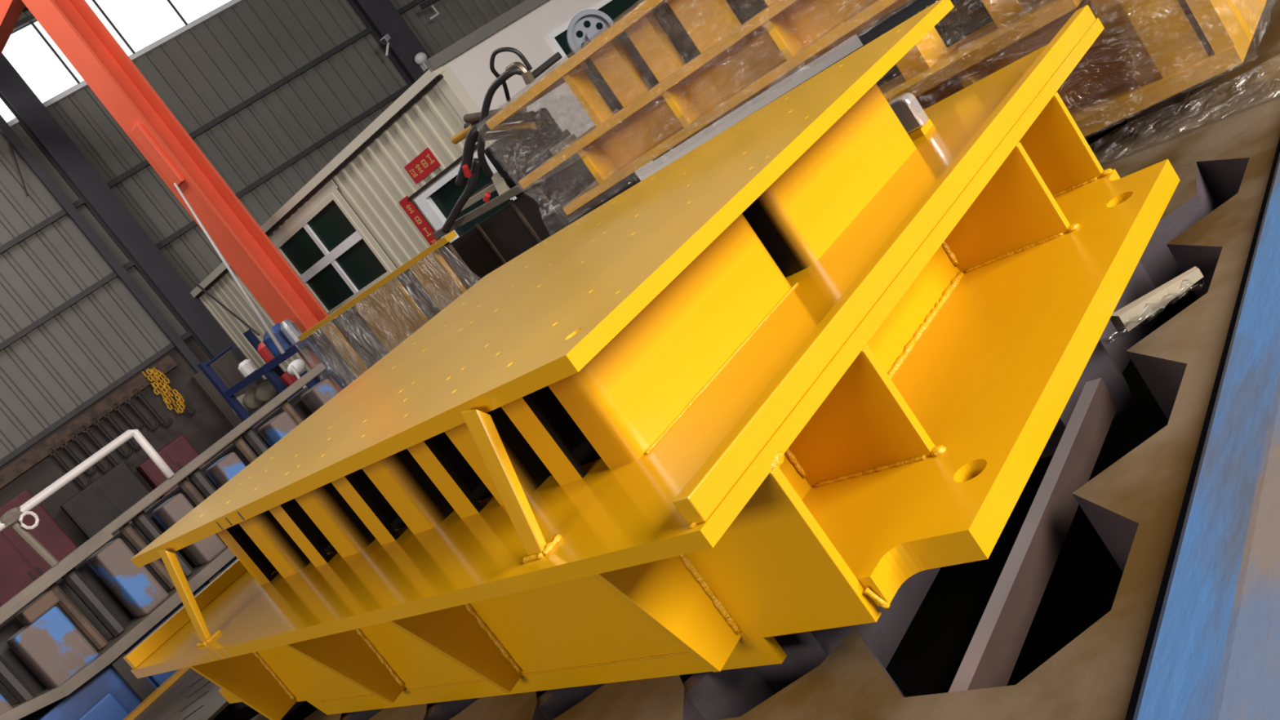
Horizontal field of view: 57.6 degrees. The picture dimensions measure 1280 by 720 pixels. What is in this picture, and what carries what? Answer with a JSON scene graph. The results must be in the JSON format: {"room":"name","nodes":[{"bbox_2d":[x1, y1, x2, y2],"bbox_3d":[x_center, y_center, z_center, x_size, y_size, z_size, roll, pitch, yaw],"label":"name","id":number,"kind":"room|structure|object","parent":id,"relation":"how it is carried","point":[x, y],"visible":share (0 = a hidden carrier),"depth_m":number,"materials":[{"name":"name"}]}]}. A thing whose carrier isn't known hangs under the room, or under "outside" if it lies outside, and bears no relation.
{"room":"workspace","nodes":[
{"label":"workspace","id":0,"kind":"room"},
{"bbox_2d":[232,394,253,415],"bbox_3d":[-5.809,0.659,17.080,0.264,0.300,0.388,-23,17,47],"label":"sack","id":1,"kind":"object","parent":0,"point":[240,397],"visible":0.33,"depth_m":16.98,"materials":[{"name":"beige fabric"}]},
{"bbox_2d":[0,0,525,547],"bbox_3d":[-7.203,-4.153,20.727,23.000,9.750,0.360,-41,13,-27],"label":"wall","id":2,"kind":"structure","parent":0,"point":[270,92],"depth_m":19.76,"materials":[{"name":"metal"}]},
{"bbox_2d":[47,446,71,472],"bbox_3d":[-9.245,1.586,18.508,0.112,0.483,0.068,-41,13,-27],"label":"hook","id":3,"kind":"object","parent":2,"relation":"hanging from","point":[64,466],"depth_m":18.49,"materials":[{"name":"metal"}]},
{"bbox_2d":[57,439,81,464],"bbox_3d":[-9.110,1.469,18.598,0.121,0.478,0.068,-41,13,-27],"label":"hook","id":4,"kind":"object","parent":2,"relation":"hanging from","point":[72,454],"depth_m":18.58,"materials":[{"name":"metal"}]},
{"bbox_2d":[69,431,92,457],"bbox_3d":[-8.982,1.353,18.685,0.114,0.487,0.068,-41,13,-27],"label":"hook","id":5,"kind":"object","parent":2,"relation":"hanging from","point":[86,451],"depth_m":18.67,"materials":[{"name":"metal"}]},
{"bbox_2d":[73,476,92,488],"bbox_3d":[-8.920,1.941,18.634,0.177,0.214,0.068,-41,13,-27],"label":"hook","id":6,"kind":"object","parent":2,"relation":"hanging from","point":[77,479],"depth_m":18.59,"materials":[{"name":"metal"}]},
{"bbox_2d":[84,466,97,475],"bbox_3d":[-8.817,1.785,18.713,0.176,0.114,0.068,-41,13,-27],"label":"hook","id":7,"kind":"object","parent":2,"relation":"hanging from","point":[95,470],"depth_m":18.70,"materials":[{"name":"metal"}]},
{"bbox_2d":[80,423,102,449],"bbox_3d":[-8.853,1.240,18.771,0.114,0.487,0.068,-41,13,-27],"label":"hook","id":8,"kind":"object","parent":2,"relation":"hanging from","point":[99,445],"depth_m":18.75,"materials":[{"name":"metal"}]},
{"bbox_2d":[90,416,114,442],"bbox_3d":[-8.723,1.126,18.858,0.115,0.488,0.068,-41,13,-27],"label":"hook","id":9,"kind":"object","parent":2,"relation":"hanging from","point":[107,435],"depth_m":18.84,"materials":[{"name":"metal"}]},
{"bbox_2d":[95,462,112,472],"bbox_3d":[-8.658,1.709,18.811,0.185,0.214,0.068,-41,13,-27],"label":"hook","id":10,"kind":"object","parent":2,"relation":"hanging from","point":[98,464],"depth_m":18.78,"materials":[{"name":"metal"}]},
{"bbox_2d":[106,453,118,466],"bbox_3d":[-8.568,1.629,18.871,0.067,0.214,0.068,-41,13,-27],"label":"hook","id":11,"kind":"object","parent":2,"relation":"hanging from","point":[108,456],"depth_m":18.85,"materials":[{"name":"metal"}]},
{"bbox_2d":[101,408,124,434],"bbox_3d":[-8.592,1.012,18.946,0.116,0.488,0.068,-41,13,-27],"label":"hook","id":12,"kind":"object","parent":2,"relation":"hanging from","point":[117,428],"depth_m":18.93,"materials":[{"name":"metal"}]},
{"bbox_2d":[0,0,242,133],"bbox_3d":[-7.348,-7.559,21.031,16.300,1.870,0.261,-41,13,-27],"label":"window","id":13,"kind":"structure","parent":2,"relation":"in","point":[135,24],"depth_m":19.92,"materials":[{"name":"glass"}]},
{"bbox_2d":[116,446,133,457],"bbox_3d":[-8.395,1.482,18.986,0.185,0.220,0.068,-41,13,-27],"label":"hook","id":14,"kind":"object","parent":2,"relation":"hanging from","point":[119,449],"depth_m":18.96,"materials":[{"name":"metal"}]},
{"bbox_2d":[111,401,143,430],"bbox_3d":[-8.392,0.911,19.069,0.226,0.613,0.068,-41,13,-27],"label":"hook","id":15,"kind":"object","parent":2,"relation":"hanging from","point":[118,410],"visible":0.98,"depth_m":19.03,"materials":[{"name":"metal"}]},
{"bbox_2d":[127,439,141,449],"bbox_3d":[-8.290,1.387,19.057,0.112,0.217,0.068,-41,13,-27],"label":"hook","id":16,"kind":"object","parent":2,"relation":"hanging from","point":[130,442],"depth_m":19.03,"materials":[{"name":"metal"}]},
{"bbox_2d":[121,395,159,430],"bbox_3d":[-8.221,0.853,19.171,0.226,0.754,0.068,-41,13,-27],"label":"hook","id":17,"kind":"object","parent":2,"relation":"hanging from","point":[129,402],"visible":1,"depth_m":19.14,"materials":[{"name":"metal"}]},
{"bbox_2d":[132,387,172,426],"bbox_3d":[-8.067,0.770,19.267,0.226,0.836,0.068,-41,13,-27],"label":"hook","id":18,"kind":"object","parent":2,"relation":"hanging from","point":[140,395],"visible":1,"depth_m":19.23,"materials":[{"name":"metal"}]},
{"bbox_2d":[142,367,195,415],"bbox_3d":[-7.850,0.562,19.380,0.336,1.079,0.103,-41,13,-27],"label":"chain","id":19,"kind":"object","parent":2,"relation":"hanging from","point":[181,406],"visible":1,"depth_m":19.36,"materials":[{"name":"metal"}]},
{"bbox_2d":[419,0,439,19],"bbox_3d":[-3.906,-6.697,22.005,0.604,0.327,0.268,-28,14,35],"label":"security camera","id":20,"kind":"object","parent":2,"relation":"attached to","point":[428,2],"visible":1,"depth_m":21.95,"materials":[{"name":"white plastic"}]},
{"bbox_2d":[856,0,936,44],"bbox_3d":[-0.520,-2.132,18.459,48.000,0.200,48.000,-23,17,47],"label":"floor","id":21,"kind":"structure","parent":0,"point":[910,7],"depth_m":17.61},
{"bbox_2d":[0,489,77,606],"bbox_3d":[-9.239,3.067,17.560,1.300,1.800,0.750,-41,13,-27],"label":"tall cabinet","id":22,"kind":"object","parent":21,"relation":"on","point":[20,565],"visible":0.44,"depth_m":17.27,"materials":[{"name":"red metal"}]},
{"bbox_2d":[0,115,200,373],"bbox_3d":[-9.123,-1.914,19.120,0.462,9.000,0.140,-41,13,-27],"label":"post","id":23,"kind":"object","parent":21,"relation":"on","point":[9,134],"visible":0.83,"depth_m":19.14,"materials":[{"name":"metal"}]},
{"bbox_2d":[60,461,157,539],"bbox_3d":[-8.182,2.446,18.282,1.100,1.300,0.650,-41,13,-27],"label":"cabinet","id":24,"kind":"object","parent":21,"relation":"on","point":[95,507],"visible":0.52,"depth_m":17.96,"materials":[{"name":"metal"}]},
{"bbox_2d":[0,53,279,408],"bbox_3d":[-8.871,-2.573,19.283,0.400,9.700,0.340,-41,13,-27],"label":"steel column","id":25,"kind":"structure","parent":21,"relation":"on","point":[16,95],"depth_m":19.19,"materials":[{"name":"metal"}]},
{"bbox_2d":[0,362,338,719],"bbox_3d":[-1.887,1.302,4.664,0.320,1.312,2.720,-23,17,47],"label":"conveyor","id":26,"kind":"object","parent":21,"relation":"on","point":[65,637],"visible":0.45,"depth_m":4.53,"materials":[{"name":"metal"}]},
{"bbox_2d":[0,429,174,568],"bbox_3d":[-2.446,0.837,4.159,0.060,0.266,1.767,-23,17,47],"label":"handrail","id":27,"kind":"object","parent":26,"relation":"on","point":[11,518],"visible":1,"depth_m":4.45,"materials":[{"name":"metal"}]},
{"bbox_2d":[135,435,206,498],"bbox_3d":[-7.350,1.888,18.643,0.800,1.100,0.750,-41,13,-27],"label":"base cabinet","id":28,"kind":"object","parent":21,"relation":"on","point":[180,451],"visible":0.45,"depth_m":18.31,"materials":[{"name":"red metal"}]},
{"bbox_2d":[21,0,342,392],"bbox_3d":[-6.338,-2.925,15.277,0.560,8.950,0.460,-23,17,47],"label":"column","id":29,"kind":"structure","parent":21,"relation":"on","point":[78,33],"depth_m":15.29,"materials":[{"name":"metal"}]},
{"bbox_2d":[0,0,25,55],"bbox_3d":[-10.153,-3.988,17.295,6.550,0.500,0.280,-23,17,47],"label":"beam","id":30,"kind":"structure","parent":29,"relation":"attached to","point":[11,11],"depth_m":15.35,"materials":[{"name":"metal"}]},
{"bbox_2d":[189,349,277,436],"bbox_3d":[-6.643,0.763,19.505,0.750,1.750,0.500,-41,13,-27],"label":"tall cabinet","id":31,"kind":"object","parent":21,"relation":"on","point":[226,366],"visible":0.41,"depth_m":19.22,"materials":[{"name":"metal"}]},
{"bbox_2d":[197,328,347,427],"bbox_3d":[-4.572,0.165,15.808,2.860,1.800,0.910,-23,17,47],"label":"shelf rack","id":32,"kind":"object","parent":21,"relation":"on","point":[272,371],"visible":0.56,"depth_m":15.66,"materials":[{"name":"metal"}]},
{"bbox_2d":[173,182,284,354],"bbox_3d":[-5.232,-1.179,14.803,0.055,2.549,0.876,-35,11,5],"label":"rod","id":33,"kind":"object","parent":32,"relation":"on","point":[264,324],"visible":1,"depth_m":14.77,"materials":[{"name":"paint"}]},
{"bbox_2d":[238,359,257,377],"bbox_3d":[-5.508,0.101,16.301,0.219,0.200,0.219,-23,17,47],"label":"bucket","id":34,"kind":"object","parent":32,"relation":"on","point":[246,366],"visible":1,"depth_m":16.22,"materials":[{"name":"plastic"}]},
{"bbox_2d":[242,386,266,408],"bbox_3d":[-5.534,0.541,16.762,0.262,0.300,0.391,-23,17,47],"label":"sack","id":35,"kind":"object","parent":32,"relation":"on","point":[250,402],"visible":0.71,"depth_m":16.64,"materials":[{"name":"beige fabric"}]},
{"bbox_2d":[257,342,275,363],"bbox_3d":[-5.016,-0.142,15.707,0.259,0.260,0.259,-23,17,47],"label":"tin","id":36,"kind":"object","parent":32,"relation":"on","point":[263,350],"visible":0.56,"depth_m":15.60,"materials":[{"name":"metal"}]},
{"bbox_2d":[254,378,278,401],"bbox_3d":[-5.266,0.427,16.447,0.266,0.300,0.391,-23,17,47],"label":"sack","id":37,"kind":"object","parent":32,"relation":"on","point":[265,391],"visible":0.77,"depth_m":16.33,"materials":[{"name":"beige fabric"}]},
{"bbox_2d":[262,323,292,356],"bbox_3d":[-4.767,-0.290,15.386,0.399,0.340,0.399,-23,17,47],"label":"drum","id":38,"kind":"object","parent":32,"relation":"on","point":[282,339],"visible":0.6,"depth_m":15.23,"materials":[{"name":"paint"}]},
{"bbox_2d":[279,370,297,387],"bbox_3d":[-4.733,0.260,15.733,0.216,0.220,0.218,-23,17,47],"label":"tin","id":39,"kind":"object","parent":32,"relation":"on","point":[288,380],"visible":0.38,"depth_m":15.64,"materials":[{"name":"red metal"}]},
{"bbox_2d":[280,319,302,345],"bbox_3d":[-4.537,-0.379,15.129,0.199,0.320,0.199,-23,17,47],"label":"steel pot","id":40,"kind":"object","parent":32,"relation":"on","point":[289,328],"visible":0.9,"depth_m":15.05,"materials":[{"name":"silver metal"}]},
{"bbox_2d":[287,359,316,389],"bbox_3d":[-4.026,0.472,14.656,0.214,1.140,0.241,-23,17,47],"label":"helmet","id":41,"kind":"object","parent":32,"relation":"on","point":[299,365],"visible":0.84,"depth_m":14.51,"materials":[{"name":"plastic"}]},
{"bbox_2d":[290,364,306,388],"bbox_3d":[-4.190,0.252,14.332,0.055,0.422,0.093,-23,17,47],"label":"rod","id":42,"kind":"object","parent":21,"relation":"on","point":[294,370],"visible":0.35,"depth_m":14.30,"materials":[{"name":"paint"}]},
{"bbox_2d":[297,230,478,385],"bbox_3d":[-1.569,-0.047,8.976,2.760,1.405,0.422,-23,17,47],"label":"wrapped metal part","id":43,"kind":"object","parent":21,"relation":"on","point":[357,335],"visible":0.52,"depth_m":8.87,"materials":[{"name":"yellow paint"}]},
{"bbox_2d":[347,0,430,85],"bbox_3d":[-4.717,-6.229,22.068,0.550,9.700,0.340,-41,13,-27],"label":"steel column","id":44,"kind":"structure","parent":21,"relation":"on","point":[381,17],"depth_m":21.97,"materials":[{"name":"metal"}]},
{"bbox_2d":[380,33,391,56],"bbox_3d":[-4.675,-5.826,21.462,0.268,0.327,0.605,-36,11,0],"label":"security camera","id":45,"kind":"object","parent":44,"relation":"attached to","point":[384,39],"visible":1,"depth_m":21.40,"materials":[{"name":"white plastic"}]},
{"bbox_2d":[414,52,428,71],"bbox_3d":[-4.107,-5.646,21.979,0.254,0.330,0.251,-41,13,-27],"label":"lamp","id":46,"kind":"object","parent":44,"relation":"attached to","point":[420,58],"visible":0.91,"depth_m":21.89,"materials":[{"name":"white plastic"}]},
{"bbox_2d":[190,0,862,395],"bbox_3d":[-2.280,-2.678,17.792,6.100,2.940,9.850,-43,14,-34],"label":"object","id":47,"kind":"object","parent":21,"relation":"on","point":[347,228],"visible":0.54,"depth_m":13.71,"materials":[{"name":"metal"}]},
{"bbox_2d":[196,284,259,335],"bbox_3d":[-6.074,-0.765,17.132,0.065,1.196,2.419,-40,12,-20],"label":"cable","id":48,"kind":"object","parent":47,"relation":"attached to","point":[197,285],"visible":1,"depth_m":17.29,"materials":[{"name":"rubber"}]},
{"bbox_2d":[398,195,439,245],"bbox_3d":[-2.525,-1.498,13.950,0.009,1.050,0.250,-43,14,-34],"label":"banner","id":49,"kind":"object","parent":47,"relation":"attached to","point":[409,207],"visible":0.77,"depth_m":13.90,"materials":[{"name":"paper"}]},
{"bbox_2d":[404,147,440,183],"bbox_3d":[-2.471,-2.197,13.186,0.008,0.235,0.660,-43,14,-34],"label":"sign","id":50,"kind":"object","parent":47,"relation":"attached to","point":[425,162],"visible":1,"depth_m":13.17,"materials":[{"name":"paper"}]},
{"bbox_2d":[432,128,640,280],"bbox_3d":[-0.367,-0.908,8.594,2.133,1.558,0.930,-23,17,47],"label":"machine","id":51,"kind":"object","parent":21,"relation":"on","point":[538,214],"visible":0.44,"depth_m":8.26,"materials":[{"name":"black metal"}]},
{"bbox_2d":[441,158,480,233],"bbox_3d":[-1.276,-1.153,8.242,0.712,0.318,0.096,-25,16,43],"label":"hose","id":52,"kind":"object","parent":51,"relation":"on","point":[475,168],"visible":0.94,"depth_m":8.17,"materials":[{"name":"black rubber"}]},
{"bbox_2d":[454,122,491,186],"bbox_3d":[-1.145,-1.389,7.874,0.538,0.286,0.139,-27,14,37],"label":"hose","id":53,"kind":"object","parent":52,"relation":"attached to","point":[464,172],"visible":0.88,"depth_m":7.84,"materials":[{"name":"black rubber"}]},
{"bbox_2d":[483,190,490,202],"bbox_3d":[-1.087,-1.165,8.298,0.093,0.066,0.042,-23,17,47],"label":"bottle","id":54,"kind":"object","parent":51,"relation":"on","point":[486,197],"visible":1,"depth_m":8.28,"materials":[{"name":"plastic"}]},
{"bbox_2d":[477,66,522,177],"bbox_3d":[-0.894,-1.512,7.472,0.896,0.471,0.151,-23,17,47],"label":"hose","id":55,"kind":"object","parent":51,"relation":"on","point":[512,71],"visible":0.98,"depth_m":7.41,"materials":[{"name":"black rubber"}]},
{"bbox_2d":[505,51,562,84],"bbox_3d":[-0.656,-1.805,7.116,0.343,0.170,0.106,-31,12,20],"label":"fitting","id":56,"kind":"object","parent":55,"relation":"attached to","point":[529,77],"visible":0.94,"depth_m":7.11,"materials":[{"name":"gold metal"}]},
{"bbox_2d":[489,47,532,102],"bbox_3d":[-0.855,-1.794,7.317,0.140,0.286,0.544,-41,12,-24],"label":"hose","id":57,"kind":"object","parent":56,"relation":"attached to","point":[495,51],"visible":0.93,"depth_m":7.15,"materials":[{"name":"black rubber"}]},
{"bbox_2d":[484,107,566,198],"bbox_3d":[-0.788,-1.496,8.435,0.470,0.439,0.350,-23,17,47],"label":"plastic wrap","id":58,"kind":"object","parent":51,"relation":"on","point":[513,158],"visible":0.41,"depth_m":8.29,"materials":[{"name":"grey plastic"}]},
{"bbox_2d":[475,128,536,142],"bbox_3d":[-0.967,-1.591,8.219,0.051,0.251,0.648,-43,14,-34],"label":"bar","id":59,"kind":"object","parent":58,"relation":"on","point":[510,133],"visible":0.74,"depth_m":8.14,"materials":[{"name":"grey metal"}]},
{"bbox_2d":[489,122,535,131],"bbox_3d":[-0.928,-1.622,8.101,0.043,0.239,0.555,-43,14,-33],"label":"bar","id":60,"kind":"object","parent":59,"relation":"on","point":[522,125],"visible":0.66,"depth_m":8.01,"materials":[{"name":"metal"}]},
{"bbox_2d":[463,111,536,128],"bbox_3d":[-0.979,-1.658,8.067,0.051,0.265,0.747,-43,14,-34],"label":"bar","id":61,"kind":"object","parent":60,"relation":"on","point":[531,114],"visible":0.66,"depth_m":7.88,"materials":[{"name":"metal"}]},
{"bbox_2d":[450,123,471,144],"bbox_3d":[-1.267,-1.636,8.400,0.062,0.079,0.325,-43,13,-32],"label":"steel sleeve","id":62,"kind":"object","parent":61,"relation":"on","point":[460,135],"visible":0.68,"depth_m":8.41,"materials":[{"name":"yellow metal"}]},
{"bbox_2d":[462,106,526,123],"bbox_3d":[-1.006,-1.696,8.027,0.058,0.248,0.650,-43,13,-32],"label":"bar","id":63,"kind":"object","parent":61,"relation":"on","point":[475,117],"visible":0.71,"depth_m":8.12,"materials":[{"name":"metal"}]},
{"bbox_2d":[583,66,616,111],"bbox_3d":[-0.084,-1.815,7.381,0.310,0.560,0.350,-23,17,47],"label":"bar","id":64,"kind":"object","parent":51,"relation":"on","point":[588,71],"visible":0.02,"depth_m":7.34,"materials":[{"name":"grey metal"}]},
{"bbox_2d":[566,8,614,54],"bbox_3d":[-0.327,-1.981,7.236,0.305,0.306,0.547,-36,11,-4],"label":"wheel","id":65,"kind":"object","parent":64,"relation":"attached to","point":[593,16],"visible":0.55,"depth_m":7.00,"materials":[{"name":"metal"}]},
{"bbox_2d":[122,0,1279,719],"bbox_3d":[0.528,0.123,3.969,4.316,0.715,6.820,-23,17,47],"label":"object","id":66,"kind":"object","parent":21,"relation":"on","point":[1134,573],"visible":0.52,"depth_m":1.83,"materials":[{"name":"blue paint"}]},
{"bbox_2d":[123,0,1180,719],"bbox_3d":[-0.161,0.077,2.963,2.725,0.599,1.871,-23,17,47],"label":"machine base","id":67,"kind":"object","parent":66,"relation":"on","point":[820,358],"visible":1,"depth_m":2.12,"materials":[{"name":"yellow paint"}]},
{"bbox_2d":[888,93,933,140],"bbox_3d":[0.622,-0.575,2.821,0.142,0.103,0.060,-23,17,47],"label":"block","id":68,"kind":"object","parent":67,"relation":"on","point":[906,107],"visible":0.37,"depth_m":2.77,"materials":[{"name":"silver metal"}]},
{"bbox_2d":[652,0,1266,160],"bbox_3d":[0.899,-0.901,3.904,2.542,0.579,1.696,-24,16,44],"label":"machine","id":69,"kind":"object","parent":66,"relation":"on","point":[1143,68],"visible":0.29,"depth_m":2.98,"materials":[{"name":"yellow paint"}]},
{"bbox_2d":[485,0,897,214],"bbox_3d":[0.673,-1.469,4.265,2.630,0.517,1.222,-27,14,35],"label":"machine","id":70,"kind":"object","parent":69,"relation":"on","point":[668,68],"visible":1,"depth_m":4.16,"materials":[{"name":"yellow paint"}]},
{"bbox_2d":[1110,266,1203,331],"bbox_3d":[0.901,-0.085,2.071,0.238,0.053,0.062,-34,11,7],"label":"wedge","id":71,"kind":"object","parent":66,"relation":"on","point":[1126,318],"visible":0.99,"depth_m":2.07,"materials":[{"name":"beige"}]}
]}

